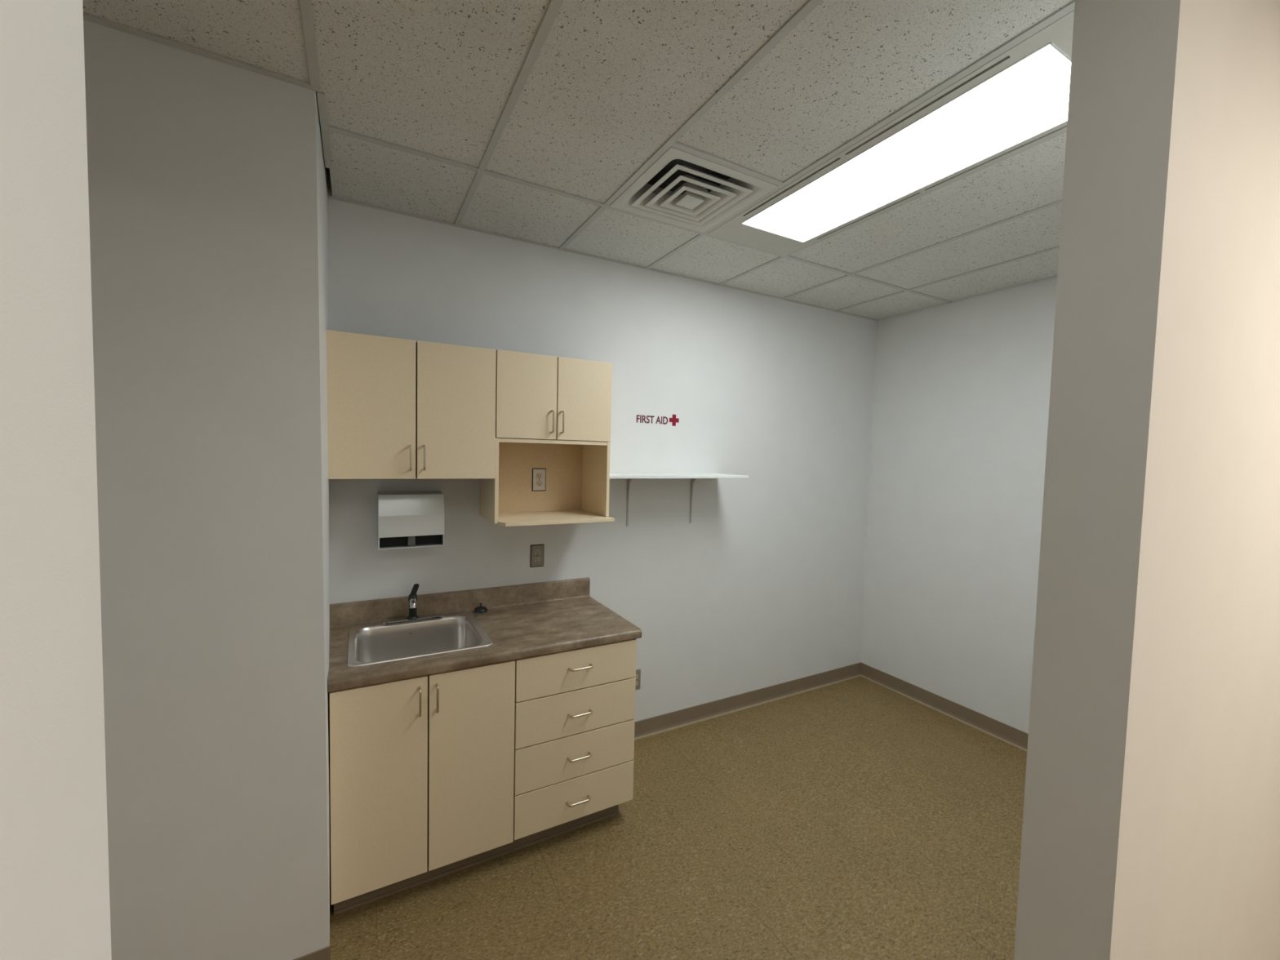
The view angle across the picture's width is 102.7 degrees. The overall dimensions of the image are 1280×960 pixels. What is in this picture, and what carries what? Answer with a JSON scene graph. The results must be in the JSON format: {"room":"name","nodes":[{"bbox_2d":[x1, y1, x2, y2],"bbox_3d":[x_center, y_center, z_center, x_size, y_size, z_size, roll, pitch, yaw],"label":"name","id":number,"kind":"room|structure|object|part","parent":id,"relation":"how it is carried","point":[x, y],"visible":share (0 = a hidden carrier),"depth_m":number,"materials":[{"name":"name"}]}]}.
{"room":"office break room","nodes":[
{"label":"office break room","id":0,"kind":"room"},
{"bbox_2d":[83,19,330,959],"bbox_3d":[-1.762,0.043,1.612,1.360,3.008,0.854,0,3,-29],"label":"wall","id":1,"kind":"structure","parent":0,"point":[208,194],"depth_m":1.44,"materials":[{"name":"paint"}]},
{"bbox_2d":[293,945,330,959],"bbox_3d":[-1.542,1.532,1.331,1.263,0.075,0.016,0,3,-29],"label":"baseboard","id":2,"kind":"structure","parent":1,"relation":"attached to","point":[324,953],"depth_m":1.62,"materials":[{"name":"brown plastic"}]},
{"bbox_2d":[82,0,1075,320],"bbox_3d":[0.195,-1.134,1.766,4.745,0.021,2.100,0,3,-29],"label":"ceiling","id":3,"kind":"structure","parent":0,"point":[525,121],"depth_m":1.54,"materials":[{"name":"tile"}]},
{"bbox_2d":[609,146,777,232],"bbox_3d":[0.202,-1.206,2.052,0.484,0.186,0.484,0,3,-29],"label":"ceiling vent","id":4,"kind":"object","parent":3,"relation":"in","point":[682,188],"visible":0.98,"depth_m":2.06,"materials":[{"name":"metal"}]},
{"bbox_3d":[0.200,-1.128,2.055,0.086,0.030,0.086,0,3,-29],"label":"plate","id":5,"kind":"part","parent":4,"relation":"part of","materials":[{"name":"metal"}]},
{"bbox_2d":[707,9,1074,255],"bbox_3d":[0.893,-1.167,1.855,0.502,0.115,1.517,0,3,-29],"label":"ceiling light","id":6,"kind":"object","parent":3,"relation":"attached to","point":[1018,100],"visible":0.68,"depth_m":1.69,"materials":[{"name":"plastic"}]},
{"bbox_2d":[327,168,876,822],"bbox_3d":[0.191,0.014,3.107,3.724,3.008,0.120,0,3,-29],"label":"wall","id":7,"kind":"structure","parent":0,"point":[763,587],"depth_m":3.04,"materials":[{"name":"paint"}]},
{"bbox_2d":[325,329,496,479],"bbox_3d":[-0.965,-0.288,2.178,0.626,0.552,0.352,0,3,-29],"label":"upper cabinet","id":8,"kind":"object","parent":7,"relation":"attached to","point":[397,408],"visible":0.96,"depth_m":2.04,"materials":[{"name":"beige laminate"}]},
{"bbox_3d":[-1.038,-0.280,1.984,0.310,0.552,0.018,0,3,-29],"label":"door","id":9,"kind":"part","parent":8,"relation":"part of","materials":[{"name":"beige laminate"}]},
{"bbox_3d":[-0.913,-0.088,2.036,0.008,0.104,0.032,0,3,-29],"label":"handle","id":10,"kind":"part","parent":8,"relation":"part of","materials":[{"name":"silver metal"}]},
{"bbox_3d":[-0.868,-0.090,2.061,0.008,0.104,0.032,0,3,-29],"label":"handle","id":11,"kind":"part","parent":8,"relation":"part of","materials":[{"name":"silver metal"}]},
{"bbox_3d":[-0.762,-0.281,2.136,0.310,0.552,0.018,0,3,-29],"label":"door","id":12,"kind":"part","parent":8,"relation":"part of","materials":[{"name":"beige laminate"}]},
{"bbox_2d":[377,490,444,549],"bbox_3d":[-1.029,0.176,2.301,0.266,0.244,0.129,0,3,-29],"label":"dispenser","id":13,"kind":"object","parent":7,"relation":"attached to","point":[411,518],"visible":1,"depth_m":2.26,"materials":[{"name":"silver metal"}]},
{"bbox_2d":[529,543,543,567],"bbox_3d":[-0.533,0.393,2.658,0.072,0.117,0.008,0,3,-29],"label":"wall outlet","id":14,"kind":"object","parent":7,"relation":"attached to","point":[536,550],"visible":1,"depth_m":2.65,"materials":[{"name":"beige plastic"}]},
{"bbox_2d":[533,556,540,562],"bbox_3d":[-0.533,0.413,2.657,0.034,0.027,0.002,0,3,-29],"label":"receptacle","id":15,"kind":"object","parent":14,"relation":"attached to","point":[536,559],"depth_m":2.66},
{"bbox_2d":[533,549,540,555],"bbox_3d":[-0.532,0.374,2.655,0.034,0.027,0.002,0,3,-29],"label":"receptacle","id":16,"kind":"object","parent":14,"relation":"attached to","point":[536,552],"depth_m":2.65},
{"bbox_2d":[479,349,614,526],"bbox_3d":[-0.445,-0.189,2.459,0.554,0.758,0.373,0,3,-29],"label":"upper cabinet","id":17,"kind":"object","parent":7,"relation":"attached to","point":[553,413],"visible":0.97,"depth_m":2.41,"materials":[{"name":"beige laminate"}]},
{"bbox_3d":[-0.699,-0.192,2.361,0.016,0.748,0.300,0,3,-29],"label":"panel","id":18,"kind":"part","parent":17,"relation":"part of","materials":[{"name":"beige laminate"}]},
{"bbox_3d":[-0.501,-0.372,2.274,0.270,0.376,0.018,0,3,-29],"label":"door","id":19,"kind":"part","parent":17,"relation":"part of","materials":[{"name":"beige laminate"}]},
{"bbox_2d":[532,468,546,491],"bbox_3d":[-0.517,-0.001,2.628,0.072,0.117,0.008,0,3,-29],"label":"wall outlet","id":20,"kind":"object","parent":17,"relation":"attached to","point":[539,475],"visible":1,"depth_m":2.63,"materials":[{"name":"beige plastic"}]},
{"bbox_2d":[536,480,542,486],"bbox_3d":[-0.517,0.018,2.627,0.034,0.027,0.002,0,3,-29],"label":"receptacle","id":21,"kind":"object","parent":20,"relation":"attached to","point":[539,483],"depth_m":2.63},
{"bbox_2d":[536,473,542,478],"bbox_3d":[-0.516,-0.021,2.625,0.034,0.027,0.002,0,3,-29],"label":"receptacle","id":22,"kind":"object","parent":20,"relation":"attached to","point":[538,475],"depth_m":2.62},
{"bbox_3d":[-0.539,-0.013,2.626,0.518,0.352,0.010,0,3,-29],"label":"panel","id":23,"kind":"part","parent":17,"relation":"part of","materials":[{"name":"beige laminate"}]},
{"bbox_3d":[-0.395,-0.264,2.311,0.008,0.104,0.032,0,3,-29],"label":"handle","id":24,"kind":"part","parent":17,"relation":"part of","materials":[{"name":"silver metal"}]},
{"bbox_3d":[-0.389,-0.174,2.353,0.518,0.016,0.018,0,3,-29],"label":"rail","id":25,"kind":"part","parent":17,"relation":"part of","materials":[{"name":"beige laminate"}]},
{"bbox_2d":[497,510,614,526],"bbox_3d":[-0.447,0.181,2.482,0.538,0.016,0.373,0,3,-29],"label":"shelf","id":26,"kind":"object","parent":17,"relation":"attached to","point":[505,517],"depth_m":2.43,"materials":[{"name":"beige laminate"}]},
{"bbox_3d":[-0.353,-0.264,2.334,0.008,0.104,0.032,0,3,-29],"label":"handle","id":27,"kind":"part","parent":17,"relation":"part of","materials":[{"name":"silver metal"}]},
{"bbox_3d":[-0.260,-0.373,2.407,0.270,0.376,0.018,0,3,-29],"label":"door","id":28,"kind":"part","parent":17,"relation":"part of","materials":[{"name":"beige laminate"}]},
{"bbox_3d":[-0.231,-0.199,2.618,0.016,0.738,0.300,0,3,-29],"label":"panel","id":29,"kind":"part","parent":17,"relation":"part of","materials":[{"name":"beige laminate"}]},
{"bbox_2d":[635,668,640,689],"bbox_3d":[-0.028,1.167,2.987,0.072,0.117,0.008,0,3,-29],"label":"wall outlet","id":30,"kind":"object","parent":7,"relation":"attached to","point":[637,677],"visible":0.34,"depth_m":2.99,"materials":[{"name":"beige plastic"}]},
{"bbox_3d":[-0.027,1.167,2.986,0.065,0.109,0.003,0,3,-29],"label":"plate","id":31,"kind":"part","parent":30,"relation":"part of","materials":[{"name":"beige plastic"}]},
{"bbox_2d":[636,414,679,426],"bbox_3d":[0.106,-0.352,2.967,0.285,0.067,0.001,0,3,-29],"label":"sign","id":32,"kind":"object","parent":7,"relation":"attached to","point":[673,420],"visible":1,"depth_m":2.98,"materials":[{"name":"red plastic"}]},
{"bbox_2d":[609,472,748,526],"bbox_3d":[0.159,0.120,2.856,0.886,0.304,0.299,0,3,-29],"label":"wall shelf","id":33,"kind":"object","parent":7,"relation":"attached to","point":[629,476],"visible":0.98,"depth_m":2.83,"materials":[{"name":"white plastic"}]},
{"bbox_2d":[634,662,861,740],"bbox_3d":[0.702,1.467,3.402,2.313,0.100,0.020,0,3,-29],"label":"baseboard","id":34,"kind":"structure","parent":7,"relation":"attached to","point":[659,724],"depth_m":3.38,"materials":[{"name":"brown plastic"}]},
{"bbox_2d":[0,0,1279,959],"bbox_3d":[0.992,0.139,1.008,7.500,3.008,0.137,0,3,-29],"label":"wall","id":35,"kind":"structure","parent":0,"point":[1151,825],"depth_m":0.87,"materials":[{"name":"paint"}]},
{"bbox_2d":[329,676,1026,959],"bbox_3d":[1.224,1.697,0.599,7.500,0.050,5.750,0,3,-29],"label":"floor","id":36,"kind":"structure","parent":0,"point":[857,818],"depth_m":2.11,"materials":[{"name":"carpet"}]},
{"bbox_2d":[329,660,515,915],"bbox_3d":[-0.911,1.118,2.138,0.630,0.849,0.629,0,3,-29],"label":"base cabinet","id":37,"kind":"object","parent":36,"relation":"on","point":[422,768],"visible":0.96,"depth_m":1.88,"materials":[{"name":"beige laminate"}]},
{"bbox_3d":[-0.920,1.086,1.818,0.306,0.743,0.018,0,3,-29],"label":"door","id":38,"kind":"part","parent":37,"relation":"part of","materials":[{"name":"beige laminate"}]},
{"bbox_3d":[-0.792,0.800,1.842,0.008,0.104,0.032,0,3,-29],"label":"handle","id":39,"kind":"part","parent":37,"relation":"part of","materials":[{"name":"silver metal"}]},
{"bbox_3d":[-0.741,0.799,1.870,0.008,0.104,0.032,0,3,-29],"label":"handle","id":40,"kind":"part","parent":37,"relation":"part of","materials":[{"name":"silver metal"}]},
{"bbox_3d":[-0.643,1.085,1.970,0.316,0.743,0.018,0,3,-29],"label":"door","id":41,"kind":"part","parent":37,"relation":"part of","materials":[{"name":"beige laminate"}]},
{"bbox_2d":[328,577,641,692],"bbox_3d":[-0.671,0.624,2.253,1.219,0.140,0.608,0,3,-29],"label":"countertop","id":42,"kind":"structure","parent":37,"relation":"on","point":[526,620],"depth_m":2.27,"materials":[{"name":"laminate"}]},
{"bbox_2d":[381,583,444,625],"bbox_3d":[-1.007,0.553,2.285,0.260,0.171,0.134,0,3,-29],"label":"faucet","id":43,"kind":"object","parent":42,"relation":"on","point":[412,597],"visible":1,"depth_m":2.31,"materials":[{"name":"silver metal"}]},
{"bbox_3d":[-1.028,0.630,2.323,0.260,0.012,0.054,0,3,-29],"label":"plate","id":44,"kind":"part","parent":43,"relation":"part of","materials":[{"name":"silver metal"}]},
{"bbox_3d":[-1.008,0.551,2.274,0.030,0.058,0.116,0,3,-23],"label":"spout","id":45,"kind":"part","parent":43,"relation":"part of","materials":[{"name":"silver metal"}]},
{"bbox_3d":[-1.018,0.496,2.315,0.040,0.060,0.022,3,3,26],"label":"lever","id":46,"kind":"part","parent":43,"relation":"part of","materials":[{"name":"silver metal"}]},
{"bbox_2d":[346,611,493,666],"bbox_3d":[-0.931,0.740,2.155,0.516,0.186,0.486,0,3,-29],"label":"sink","id":47,"kind":"object","parent":42,"relation":"in","point":[369,643],"visible":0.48,"depth_m":2.28,"materials":[{"name":"silver metal"}]},
{"bbox_2d":[473,603,488,613],"bbox_3d":[-0.770,0.617,2.476,0.069,0.044,0.069,0,3,-29],"label":"stopper","id":48,"kind":"object","parent":42,"relation":"on","point":[481,609],"visible":1,"depth_m":2.46,"materials":[{"name":"black metal"}]},
{"bbox_2d":[508,639,636,853],"bbox_3d":[-0.397,1.116,2.421,0.546,0.849,0.629,0,3,-29],"label":"base cabinet","id":49,"kind":"object","parent":36,"relation":"on","point":[575,709],"visible":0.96,"depth_m":2.16,"materials":[{"name":"beige laminate"}]},
{"bbox_3d":[-0.271,1.359,2.194,0.540,0.181,0.018,0,3,-29],"label":"drawer","id":50,"kind":"part","parent":49,"relation":"part of","materials":[{"name":"beige laminate"}]},
{"bbox_3d":[-0.266,1.171,2.184,0.540,0.185,0.018,0,3,-29],"label":"drawer","id":51,"kind":"part","parent":49,"relation":"part of","materials":[{"name":"beige laminate"}]},
{"bbox_3d":[-0.262,0.980,2.175,0.540,0.187,0.018,0,3,-29],"label":"drawer","id":52,"kind":"part","parent":49,"relation":"part of","materials":[{"name":"beige laminate"}]},
{"bbox_3d":[-0.257,0.797,2.165,0.540,0.170,0.018,0,3,-29],"label":"drawer","id":53,"kind":"part","parent":49,"relation":"part of","materials":[{"name":"beige laminate"}]},
{"bbox_3d":[-0.260,1.363,2.171,0.104,0.008,0.032,0,3,-29],"label":"handle","id":54,"kind":"part","parent":49,"relation":"part of","materials":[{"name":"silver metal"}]},
{"bbox_3d":[-0.254,1.171,2.162,0.104,0.008,0.032,0,3,-29],"label":"handle","id":55,"kind":"part","parent":49,"relation":"part of","materials":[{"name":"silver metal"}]},
{"bbox_3d":[-0.249,0.983,2.153,0.104,0.008,0.032,0,3,-29],"label":"handle","id":56,"kind":"part","parent":49,"relation":"part of","materials":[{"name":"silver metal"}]},
{"bbox_3d":[-0.245,0.785,2.143,0.104,0.008,0.032,0,3,-29],"label":"handle","id":57,"kind":"part","parent":49,"relation":"part of","materials":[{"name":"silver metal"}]},
{"bbox_2d":[861,275,1057,733],"bbox_3d":[2.304,0.069,3.006,0.120,3.008,2.100,0,3,-29],"label":"wall","id":58,"kind":"structure","parent":0,"point":[962,388],"depth_m":3.29,"materials":[{"name":"paint"}]},
{"bbox_2d":[860,662,1028,751],"bbox_3d":[2.208,1.521,3.046,0.020,0.100,2.099,0,3,-29],"label":"baseboard","id":59,"kind":"structure","parent":58,"relation":"attached to","point":[1011,735],"depth_m":3.36,"materials":[{"name":"brown plastic"}]}
]}

